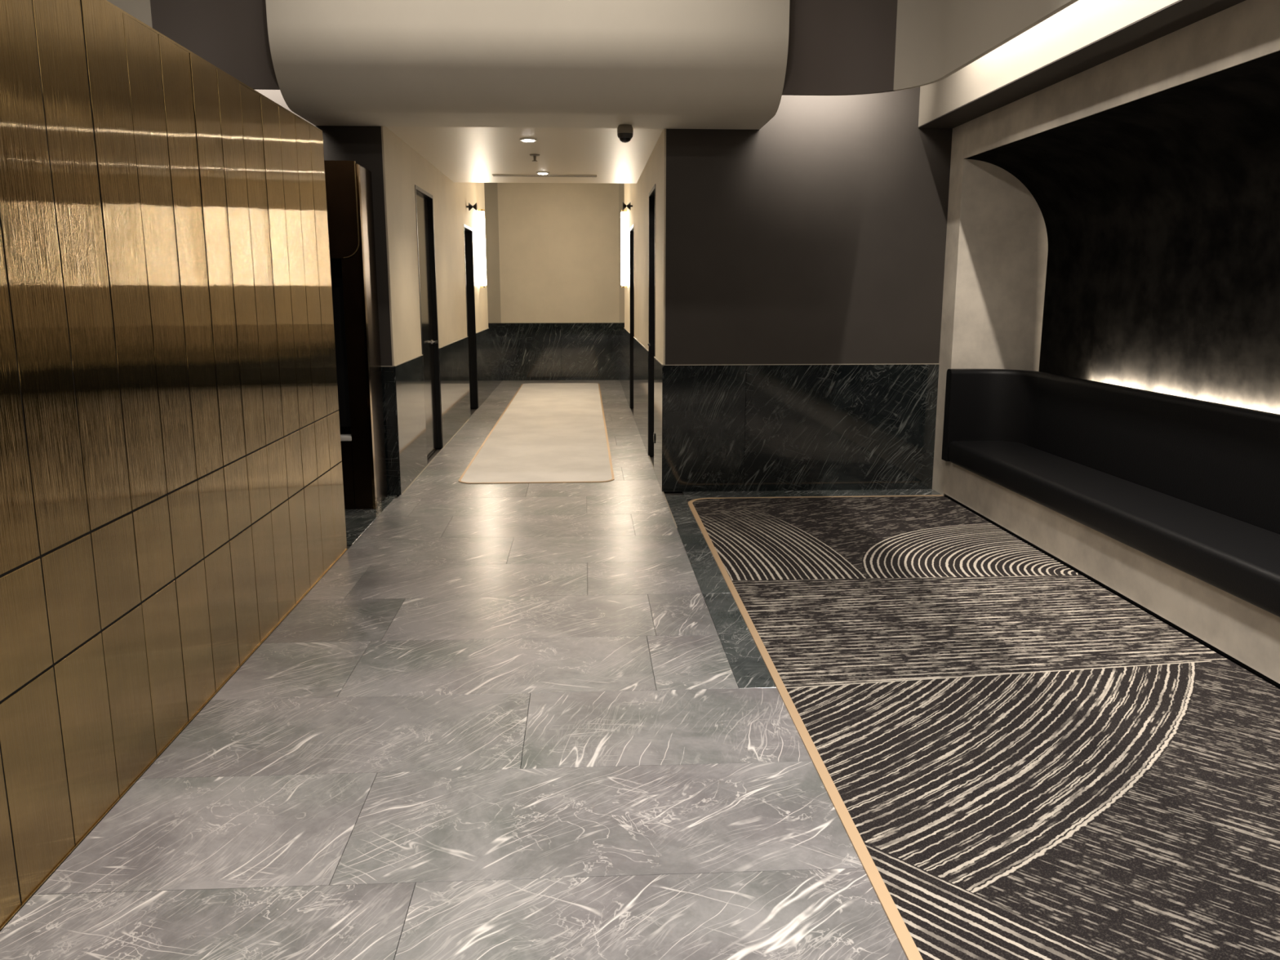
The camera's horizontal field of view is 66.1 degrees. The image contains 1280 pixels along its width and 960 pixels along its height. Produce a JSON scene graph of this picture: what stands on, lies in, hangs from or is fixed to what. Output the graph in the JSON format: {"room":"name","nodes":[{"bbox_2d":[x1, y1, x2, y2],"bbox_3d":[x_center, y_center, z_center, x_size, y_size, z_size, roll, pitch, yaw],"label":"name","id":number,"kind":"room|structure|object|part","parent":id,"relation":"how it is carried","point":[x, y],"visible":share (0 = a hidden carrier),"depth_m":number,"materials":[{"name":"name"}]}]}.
{"room":"hotel lobby","nodes":[
{"label":"hotel lobby","id":0,"kind":"room"},
{"bbox_2d":[0,0,347,930],"bbox_3d":[-1.679,-0.051,1.985,0.324,2.345,7.297,-1,11,-3],"label":"wall","id":1,"kind":"structure","parent":0,"point":[171,487],"depth_m":3.08,"materials":[{"name":"gold"}]},
{"bbox_3d":[-1.528,0.822,2.263,0.003,0.518,0.257,-1,11,-3],"label":"brass panel","id":2,"kind":"part","parent":1,"relation":"part of","materials":[{"name":"gold metal"}]},
{"bbox_3d":[-1.542,-0.522,2.269,0.003,1.511,0.257,-1,11,-3],"label":"brass panel","id":3,"kind":"part","parent":1,"relation":"part of","materials":[{"name":"gold metal"}]},
{"bbox_3d":[-1.542,0.369,2.442,0.002,0.289,0.256,-1,11,-3],"label":"brass panel","id":4,"kind":"part","parent":1,"relation":"part of","materials":[{"name":"gold metal"}]},
{"bbox_3d":[-1.543,0.772,2.520,0.003,0.518,0.257,-1,11,-3],"label":"brass panel","id":5,"kind":"part","parent":1,"relation":"part of","materials":[{"name":"gold metal"}]},
{"bbox_3d":[-1.557,-0.572,2.526,0.002,1.511,0.256,-1,11,-3],"label":"brass panel","id":6,"kind":"part","parent":1,"relation":"part of","materials":[{"name":"gold metal"}]},
{"bbox_3d":[-1.557,0.319,2.699,0.002,0.289,0.256,-1,11,-3],"label":"brass panel","id":7,"kind":"part","parent":1,"relation":"part of","materials":[{"name":"gold metal"}]},
{"bbox_3d":[-1.572,-0.622,2.784,0.003,1.511,0.257,-1,11,-3],"label":"brass panel","id":8,"kind":"part","parent":1,"relation":"part of","materials":[{"name":"gold metal"}]},
{"bbox_3d":[-1.557,0.722,2.777,0.003,0.518,0.257,-1,11,-3],"label":"brass panel","id":9,"kind":"part","parent":1,"relation":"part of","materials":[{"name":"gold metal"}]},
{"bbox_3d":[-1.571,0.269,2.956,0.003,0.289,0.257,-1,11,-3],"label":"brass panel","id":10,"kind":"part","parent":1,"relation":"part of","materials":[{"name":"gold metal"}]},
{"bbox_3d":[-1.585,-0.671,3.041,0.004,1.511,0.257,-1,11,-3],"label":"brass panel","id":11,"kind":"part","parent":1,"relation":"part of","materials":[{"name":"gold metal"}]},
{"bbox_3d":[-1.571,0.672,3.034,0.002,0.518,0.256,-1,11,-3],"label":"brass panel","id":12,"kind":"part","parent":1,"relation":"part of","materials":[{"name":"gold metal"}]},
{"bbox_3d":[-1.586,0.219,3.214,0.002,0.289,0.256,-1,11,-3],"label":"brass panel","id":13,"kind":"part","parent":1,"relation":"part of","materials":[{"name":"gold metal"}]},
{"bbox_3d":[-1.601,-0.721,3.298,0.003,1.511,0.257,-1,11,-3],"label":"brass panel","id":14,"kind":"part","parent":1,"relation":"part of","materials":[{"name":"gold metal"}]},
{"bbox_3d":[-1.586,0.622,3.292,0.002,0.518,0.256,-1,11,-3],"label":"brass panel","id":15,"kind":"part","parent":1,"relation":"part of","materials":[{"name":"gold metal"}]},
{"bbox_3d":[-1.601,0.169,3.471,0.003,0.289,0.257,-1,11,-3],"label":"brass panel","id":16,"kind":"part","parent":1,"relation":"part of","materials":[{"name":"gold metal"}]},
{"bbox_3d":[-1.615,-0.771,3.556,0.002,1.511,0.256,-1,11,-3],"label":"brass panel","id":17,"kind":"part","parent":1,"relation":"part of","materials":[{"name":"gold metal"}]},
{"bbox_3d":[-1.601,0.572,3.549,0.002,0.518,0.256,-1,11,-3],"label":"brass panel","id":18,"kind":"part","parent":1,"relation":"part of","materials":[{"name":"gold metal"}]},
{"bbox_3d":[-1.615,0.119,3.728,0.002,0.289,0.256,-1,11,-3],"label":"brass panel","id":19,"kind":"part","parent":1,"relation":"part of","materials":[{"name":"gold metal"}]},
{"bbox_3d":[-1.629,-0.821,3.813,0.003,1.511,0.257,-1,11,-3],"label":"brass panel","id":20,"kind":"part","parent":1,"relation":"part of","materials":[{"name":"gold metal"}]},
{"bbox_3d":[-1.615,0.522,3.806,0.003,0.518,0.257,-1,11,-3],"label":"brass panel","id":21,"kind":"part","parent":1,"relation":"part of","materials":[{"name":"gold metal"}]},
{"bbox_3d":[-1.630,0.069,3.986,0.003,0.289,0.257,-1,11,-3],"label":"brass panel","id":22,"kind":"part","parent":1,"relation":"part of","materials":[{"name":"gold metal"}]},
{"bbox_3d":[-1.644,-0.871,4.070,0.003,1.511,0.257,-1,11,-3],"label":"brass panel","id":23,"kind":"part","parent":1,"relation":"part of","materials":[{"name":"gold metal"}]},
{"bbox_3d":[-1.630,0.472,4.064,0.003,0.518,0.257,-1,11,-3],"label":"brass panel","id":24,"kind":"part","parent":1,"relation":"part of","materials":[{"name":"gold metal"}]},
{"bbox_3d":[-1.644,0.019,4.243,0.003,0.289,0.257,-1,11,-3],"label":"brass panel","id":25,"kind":"part","parent":1,"relation":"part of","materials":[{"name":"gold metal"}]},
{"bbox_3d":[-1.659,-0.921,4.327,0.002,1.511,0.256,-1,11,-3],"label":"brass panel","id":26,"kind":"part","parent":1,"relation":"part of","materials":[{"name":"gold metal"}]},
{"bbox_3d":[-1.644,0.422,4.321,0.002,0.518,0.256,-1,11,-3],"label":"brass panel","id":27,"kind":"part","parent":1,"relation":"part of","materials":[{"name":"gold metal"}]},
{"bbox_3d":[-1.659,-0.030,4.500,0.003,0.289,0.257,-1,11,-3],"label":"brass panel","id":28,"kind":"part","parent":1,"relation":"part of","materials":[{"name":"gold metal"}]},
{"bbox_3d":[-1.673,-0.971,4.585,0.003,1.511,0.257,-1,11,-3],"label":"brass panel","id":29,"kind":"part","parent":1,"relation":"part of","materials":[{"name":"gold metal"}]},
{"bbox_3d":[-1.659,0.373,4.578,0.002,0.518,0.256,-1,11,-3],"label":"brass panel","id":30,"kind":"part","parent":1,"relation":"part of","materials":[{"name":"gold metal"}]},
{"bbox_3d":[-1.673,-0.080,4.758,0.003,0.289,0.257,-1,11,-3],"label":"brass panel","id":31,"kind":"part","parent":1,"relation":"part of","materials":[{"name":"gold metal"}]},
{"bbox_3d":[-1.688,-1.020,4.842,0.003,1.511,0.257,-1,11,-3],"label":"brass panel","id":32,"kind":"part","parent":1,"relation":"part of","materials":[{"name":"gold metal"}]},
{"bbox_3d":[-1.673,0.323,4.836,0.002,0.518,0.256,-1,11,-3],"label":"brass panel","id":33,"kind":"part","parent":1,"relation":"part of","materials":[{"name":"gold metal"}]},
{"bbox_3d":[-1.688,-0.130,5.015,0.002,0.289,0.256,-1,11,-3],"label":"brass panel","id":34,"kind":"part","parent":1,"relation":"part of","materials":[{"name":"gold metal"}]},
{"bbox_3d":[-1.703,-1.070,5.099,0.003,1.511,0.257,-1,11,-3],"label":"brass panel","id":35,"kind":"part","parent":1,"relation":"part of","materials":[{"name":"gold metal"}]},
{"bbox_3d":[-1.688,0.273,5.093,0.003,0.518,0.257,-1,11,-3],"label":"brass panel","id":36,"kind":"part","parent":1,"relation":"part of","materials":[{"name":"gold metal"}]},
{"bbox_3d":[-1.702,-0.180,5.272,0.003,0.289,0.257,-1,11,-3],"label":"brass panel","id":37,"kind":"part","parent":1,"relation":"part of","materials":[{"name":"gold metal"}]},
{"bbox_3d":[-1.717,-1.120,5.357,0.003,1.511,0.257,-1,11,-3],"label":"brass panel","id":38,"kind":"part","parent":1,"relation":"part of","materials":[{"name":"gold metal"}]},
{"bbox_3d":[-1.702,0.223,5.350,0.002,0.518,0.256,-1,11,-3],"label":"brass panel","id":39,"kind":"part","parent":1,"relation":"part of","materials":[{"name":"gold metal"}]},
{"bbox_3d":[-1.717,-0.230,5.529,0.003,0.289,0.257,-1,11,-3],"label":"brass panel","id":40,"kind":"part","parent":1,"relation":"part of","materials":[{"name":"gold metal"}]},
{"bbox_3d":[-1.717,0.173,5.607,0.003,0.518,0.257,-1,11,-3],"label":"brass panel","id":41,"kind":"part","parent":1,"relation":"part of","materials":[{"name":"gold metal"}]},
{"bbox_2d":[255,89,399,494],"bbox_3d":[-2.795,-1.817,6.958,2.013,3.920,0.160,-1,11,-3],"label":"wall","id":42,"kind":"structure","parent":0,"point":[362,144],"depth_m":6.95,"materials":[{"name":"grey paint"}]},
{"bbox_3d":[-2.795,-0.359,7.241,2.013,0.950,0.158,-1,11,-3],"label":"marble panel","id":43,"kind":"part","parent":42,"relation":"part of","materials":[{"name":"black stone"}]},
{"bbox_2d":[381,126,502,494],"bbox_3d":[-2.113,-2.373,11.587,0.160,3.250,9.349,-1,11,-3],"label":"wall","id":44,"kind":"structure","parent":0,"point":[403,167],"depth_m":9.46,"materials":[{"name":"beige paint"}]},
{"bbox_3d":[-1.890,-0.475,7.836,0.158,0.950,1.249,-1,11,-3],"label":"marble panel","id":45,"kind":"part","parent":44,"relation":"part of","materials":[{"name":"black stone"}]},
{"bbox_2d":[414,184,442,462],"bbox_3d":[-1.927,-1.369,8.787,0.130,2.345,0.960,-1,11,-3],"label":"door","id":46,"kind":"structure","parent":44,"relation":"in","point":[424,200],"depth_m":9.00,"materials":[{"name":"black paint"}]},
{"bbox_3d":[-1.901,-1.281,8.331,0.101,2.345,0.030,-1,11,-3],"label":"frame post","id":47,"kind":"part","parent":46,"relation":"part of","materials":[{"name":"black paint"}]},
{"bbox_3d":[-1.952,-1.458,9.243,0.101,2.345,0.030,-1,11,-3],"label":"frame post","id":48,"kind":"part","parent":46,"relation":"part of","materials":[{"name":"black paint"}]},
{"bbox_3d":[-2.042,-0.998,10.536,0.158,0.950,2.340,-1,11,-3],"label":"marble panel","id":49,"kind":"part","parent":44,"relation":"part of","materials":[{"name":"black stone"}]},
{"bbox_2d":[463,224,478,408],"bbox_3d":[-2.134,-1.939,12.001,0.154,2.240,0.900,-1,11,-3],"label":"door","id":50,"kind":"structure","parent":44,"relation":"in","point":[468,231],"depth_m":12.38,"materials":[{"name":"black paint"}]},
{"bbox_3d":[-2.102,-1.856,11.575,0.139,2.240,0.030,-1,11,-3],"label":"frame post","id":51,"kind":"part","parent":50,"relation":"part of","materials":[{"name":"black paint"}]},
{"bbox_2d":[466,202,477,210],"bbox_3d":[-1.995,-3.237,11.655,0.121,0.100,0.100,-1,11,-3],"label":"lantern","id":52,"kind":"object","parent":44,"relation":"attached to","point":[470,206],"visible":1,"depth_m":11.63,"materials":[{"name":"black paint"}]},
{"bbox_3d":[-2.005,-3.237,11.655,0.044,0.100,0.100,-1,11,-3],"label":"lamp shade","id":53,"kind":"part","parent":52,"relation":"part of","materials":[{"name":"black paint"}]},
{"bbox_3d":[-1.957,-3.237,11.657,0.044,0.100,0.100,-1,11,-3],"label":"lamp shade","id":54,"kind":"part","parent":52,"relation":"part of","materials":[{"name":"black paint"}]},
{"bbox_2d":[477,208,486,287],"bbox_3d":[-2.080,-3.049,12.972,0.091,1.000,0.101,-1,11,-3],"label":"wall sconce","id":55,"kind":"object","parent":44,"relation":"attached to","point":[481,214],"visible":1,"depth_m":12.94,"materials":[{"name":"beige glass"}]},
{"bbox_3d":[-2.204,-1.553,13.398,0.158,0.950,1.700,-1,11,-3],"label":"marble panel","id":56,"kind":"part","parent":44,"relation":"part of","materials":[{"name":"black stone"}]},
{"bbox_3d":[-2.316,-3.053,15.092,0.150,3.250,2.197,-1,11,-3],"label":"polished stone panel","id":57,"kind":"part","parent":44,"relation":"part of","materials":[{"name":"beige paint"}]},
{"bbox_2d":[386,126,662,183],"bbox_3d":[-0.911,-2.898,8.722,2.360,0.120,3.799,-1,11,-3],"label":"ceiling","id":58,"kind":"structure","parent":0,"point":[463,154],"depth_m":8.18,"materials":[{"name":"beige paint"}]},
{"bbox_2d":[520,137,537,142],"bbox_3d":[-0.851,-2.591,7.499,0.132,0.016,0.132,-1,11,-3],"label":"recessed light","id":59,"kind":"object","parent":58,"relation":"in","point":[525,140],"visible":1,"depth_m":7.47,"materials":[{"name":"white"}]},
{"bbox_2d":[529,153,539,161],"bbox_3d":[-0.895,-2.739,8.366,0.090,0.056,0.090,-1,11,-3],"label":"sprinkler","id":60,"kind":"object","parent":58,"relation":"attached to","point":[534,155],"visible":1,"depth_m":8.35,"materials":[{"name":"grey metal"}]},
{"bbox_2d":[536,171,549,174],"bbox_3d":[-0.952,-3.006,9.637,0.132,0.016,0.132,-1,11,-3],"label":"recessed light","id":61,"kind":"object","parent":58,"relation":"in","point":[537,172],"visible":1,"depth_m":9.60,"materials":[{"name":"white"}]},
{"bbox_2d":[492,174,596,177],"bbox_3d":[-0.956,-3.058,9.892,1.040,0.008,0.110,-1,11,-3],"label":"ceiling vent","id":62,"kind":"object","parent":58,"relation":"in","point":[518,175],"visible":1,"depth_m":9.89,"materials":[{"name":"grey metal"}]},
{"bbox_2d":[265,0,790,129],"bbox_3d":[-0.671,-3.013,6.284,3.093,1.305,0.959,-1,11,-3],"label":"ceiling","id":63,"kind":"structure","parent":0,"point":[556,64],"depth_m":5.94,"materials":[{"name":"paint"}]},
{"bbox_2d":[617,124,633,142],"bbox_3d":[-0.103,-2.389,6.795,0.112,0.113,0.112,-1,11,-3],"label":"dome camera","id":64,"kind":"object","parent":63,"relation":"attached to","point":[624,132],"visible":1,"depth_m":6.75,"materials":[{"name":"black plastic"}]},
{"bbox_2d":[497,182,619,380],"bbox_3d":[-1.327,-3.286,16.294,2.260,3.250,0.160,-1,11,-3],"label":"wall","id":65,"kind":"structure","parent":0,"point":[558,242],"depth_m":16.22,"materials":[{"name":"beige paint"}]},
{"bbox_3d":[-1.814,-2.152,16.488,0.985,0.950,0.158,-1,11,-3],"label":"marble panel","id":66,"kind":"part","parent":65,"relation":"part of","materials":[{"name":"black stone"}]},
{"bbox_3d":[-0.834,-2.162,16.541,0.973,0.950,0.158,-1,11,-3],"label":"marble panel","id":67,"kind":"part","parent":65,"relation":"part of","materials":[{"name":"black stone"}]},
{"bbox_2d":[0,379,1279,959],"bbox_3d":[-0.299,0.201,7.367,7.000,0.202,19.600,-1,11,-3],"label":"floor","id":68,"kind":"structure","parent":0,"point":[508,721],"depth_m":3.09,"materials":[{"name":"grey stone"}]},
{"bbox_2d":[324,160,387,509],"bbox_3d":[-2.115,-0.974,6.808,0.536,2.322,0.449,-1,11,-3],"label":"door","id":69,"kind":"structure","parent":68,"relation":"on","point":[348,184],"depth_m":6.71,"materials":[{"name":"black wood"}]},
{"bbox_3d":[-2.188,-1.810,6.652,0.392,0.622,0.430,-1,11,-3],"label":"panel","id":70,"kind":"part","parent":69,"relation":"part of","materials":[{"name":"wood"}]},
{"bbox_3d":[-2.188,-0.070,6.989,0.392,0.478,0.430,-1,11,-3],"label":"panel","id":71,"kind":"part","parent":69,"relation":"part of","materials":[{"name":"brown metal"}]},
{"bbox_2d":[458,382,614,484],"bbox_3d":[-1.052,-0.774,11.859,1.245,0.007,8.380,-1,11,-3],"label":"runner rug","id":72,"kind":"object","parent":68,"relation":"on","point":[548,433],"visible":1,"depth_m":9.80,"materials":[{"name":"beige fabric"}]},
{"bbox_2d":[688,494,1279,959],"bbox_3d":[1.493,0.841,3.561,1.910,0.017,7.497,-1,11,-3],"label":"carpet","id":73,"kind":"object","parent":68,"relation":"on","point":[1019,759],"visible":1,"depth_m":3.34,"materials":[{"name":"black carpet"}]},
{"bbox_3d":[1.493,0.841,3.561,1.910,0.017,7.497,-1,11,-3],"label":"metal trim","id":74,"kind":"part","parent":73,"relation":"part of","materials":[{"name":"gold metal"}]},
{"bbox_2d":[618,128,666,491],"bbox_3d":[-0.016,-2.395,11.701,0.160,3.250,9.349,-1,11,-3],"label":"wall","id":75,"kind":"structure","parent":0,"point":[654,171],"depth_m":9.37,"materials":[{"name":"beige paint"}]},
{"bbox_3d":[-0.209,-3.075,15.207,0.150,3.250,2.197,-1,11,-3],"label":"polished stone panel","id":76,"kind":"part","parent":75,"relation":"part of","materials":[{"name":"black stone"}]},
{"bbox_2d":[620,209,627,287],"bbox_3d":[-0.212,-3.069,13.073,0.088,1.000,0.101,-1,11,-3],"label":"wall sconce","id":77,"kind":"object","parent":75,"relation":"attached to","point":[624,212],"visible":1,"depth_m":13.03,"materials":[{"name":"beige glass"}]},
{"bbox_3d":[-0.102,-1.565,13.463,0.158,0.950,1.800,-1,11,-3],"label":"marble panel","id":78,"kind":"part","parent":75,"relation":"part of","materials":[{"name":"black stone"}]},
{"bbox_2d":[622,202,632,209],"bbox_3d":[-0.145,-3.218,11.559,0.116,0.100,0.100,-1,11,-3],"label":"lantern","id":79,"kind":"object","parent":75,"relation":"attached to","point":[629,206],"visible":1,"depth_m":11.53,"materials":[{"name":"black paint"}]},
{"bbox_3d":[-0.133,-3.218,11.560,0.044,0.100,0.100,-1,11,-3],"label":"lamp shade","id":80,"kind":"part","parent":79,"relation":"part of","materials":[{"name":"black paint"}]},
{"bbox_2d":[629,223,634,408],"bbox_3d":[-0.023,-1.933,11.968,0.154,2.240,1.000,-1,11,-3],"label":"door","id":81,"kind":"structure","parent":75,"relation":"in","point":[632,228],"depth_m":12.38,"materials":[{"name":"black paint"}]},
{"bbox_3d":[-0.003,-1.840,11.492,0.139,2.240,0.030,-1,11,-3],"label":"frame post","id":82,"kind":"part","parent":81,"relation":"part of","materials":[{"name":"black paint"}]},
{"bbox_3d":[0.077,-0.949,10.282,0.158,0.950,2.690,-1,11,-3],"label":"marble panel","id":83,"kind":"part","parent":75,"relation":"part of","materials":[{"name":"black stone"}]},
{"bbox_2d":[648,183,655,456],"bbox_3d":[0.150,-1.293,8.445,0.130,2.325,0.790,-1,11,-3],"label":"door","id":84,"kind":"structure","parent":75,"relation":"in","point":[651,328],"depth_m":8.76,"materials":[{"name":"black paint"}]},
{"bbox_3d":[0.170,-1.221,8.072,0.101,2.325,0.030,-1,11,-3],"label":"frame post","id":85,"kind":"part","parent":84,"relation":"part of","materials":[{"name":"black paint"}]},
{"bbox_3d":[0.220,-0.461,7.764,0.158,0.950,0.869,-1,11,-3],"label":"marble panel","id":86,"kind":"part","parent":75,"relation":"part of","materials":[{"name":"stone"}]},
{"bbox_2d":[662,86,952,492],"bbox_3d":[1.680,-1.864,7.201,3.023,3.920,0.160,-1,11,-3],"label":"wall","id":87,"kind":"structure","parent":0,"point":[805,250],"depth_m":7.21,"materials":[{"name":"grey paint"}]},
{"bbox_3d":[0.476,-0.394,7.419,0.610,0.950,0.158,-1,11,-3],"label":"marble panel","id":88,"kind":"part","parent":87,"relation":"part of","materials":[{"name":"black stone"}]},
{"bbox_3d":[1.507,-0.405,7.475,1.450,0.950,0.158,-1,11,-3],"label":"marble panel","id":89,"kind":"part","parent":87,"relation":"part of","materials":[{"name":"black stone"}]},
{"bbox_2d":[932,0,1279,687],"bbox_3d":[2.986,-0.926,2.361,0.960,3.920,9.850,-1,11,-3],"label":"wall","id":90,"kind":"structure","parent":0,"point":[1116,221],"depth_m":5.46,"materials":[{"name":"stone"}]},
{"bbox_2d":[941,368,1279,617],"bbox_3d":[2.716,0.239,3.454,0.597,0.663,7.580,-1,11,-3],"label":"bench","id":91,"kind":"object","parent":90,"relation":"on","point":[1192,486],"visible":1,"depth_m":5.26,"materials":[{"name":"black leather"}]},
{"bbox_3d":[2.717,0.239,3.454,0.593,0.663,7.580,-1,11,-3],"label":"backrest","id":92,"kind":"part","parent":91,"relation":"part of","materials":[{"name":"black leather"}]},
{"bbox_3d":[2.666,0.498,3.440,0.492,0.158,7.460,-1,11,-3],"label":"seat","id":93,"kind":"part","parent":91,"relation":"part of","materials":[{"name":"black leather"}]},
{"bbox_3d":[-0.030,-2.872,1.839,7.200,0.100,10.100,-1,11,-3],"label":"ceiling","id":94,"kind":"structure","parent":0,"visible":0},
{"bbox_2d":[106,0,1078,95],"bbox_3d":[-0.390,-2.150,1.593,4.774,1.215,8.983,-1,11,-3],"label":"ceiling","id":95,"kind":"structure","parent":94,"relation":"attached to","point":[836,47],"depth_m":5.93,"materials":[{"name":"grey paint"}]},
{"bbox_3d":[-2.677,-2.107,1.370,0.168,1.215,8.783,-1,11,-3],"label":"pale panel","id":96,"kind":"part","parent":95,"relation":"part of","materials":[{"name":"paint"}]},
{"bbox_3d":[-2.540,-2.970,5.824,0.699,1.215,0.117,-4,12,-19],"label":"dark panel","id":97,"kind":"part","parent":95,"relation":"part of","materials":[{"name":"grey paint"}]},
{"bbox_3d":[1.238,-3.012,6.040,0.699,1.215,0.110,2,11,11],"label":"dark panel","id":98,"kind":"part","parent":95,"relation":"part of","materials":[{"name":"grey paint"}]},
{"bbox_3d":[1.895,-2.158,1.633,0.193,1.215,8.811,-1,11,-3],"label":"pale panel","id":99,"kind":"part","parent":95,"relation":"part of","materials":[{"name":"paint"}]},
{"bbox_2d":[918,0,1245,128],"bbox_3d":[2.390,-2.218,2.127,0.270,1.285,9.749,-1,11,-3],"label":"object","id":100,"kind":"structure","parent":94,"relation":"attached to","point":[1084,35],"depth_m":5.05,"materials":[{"name":"paint"}]}
]}

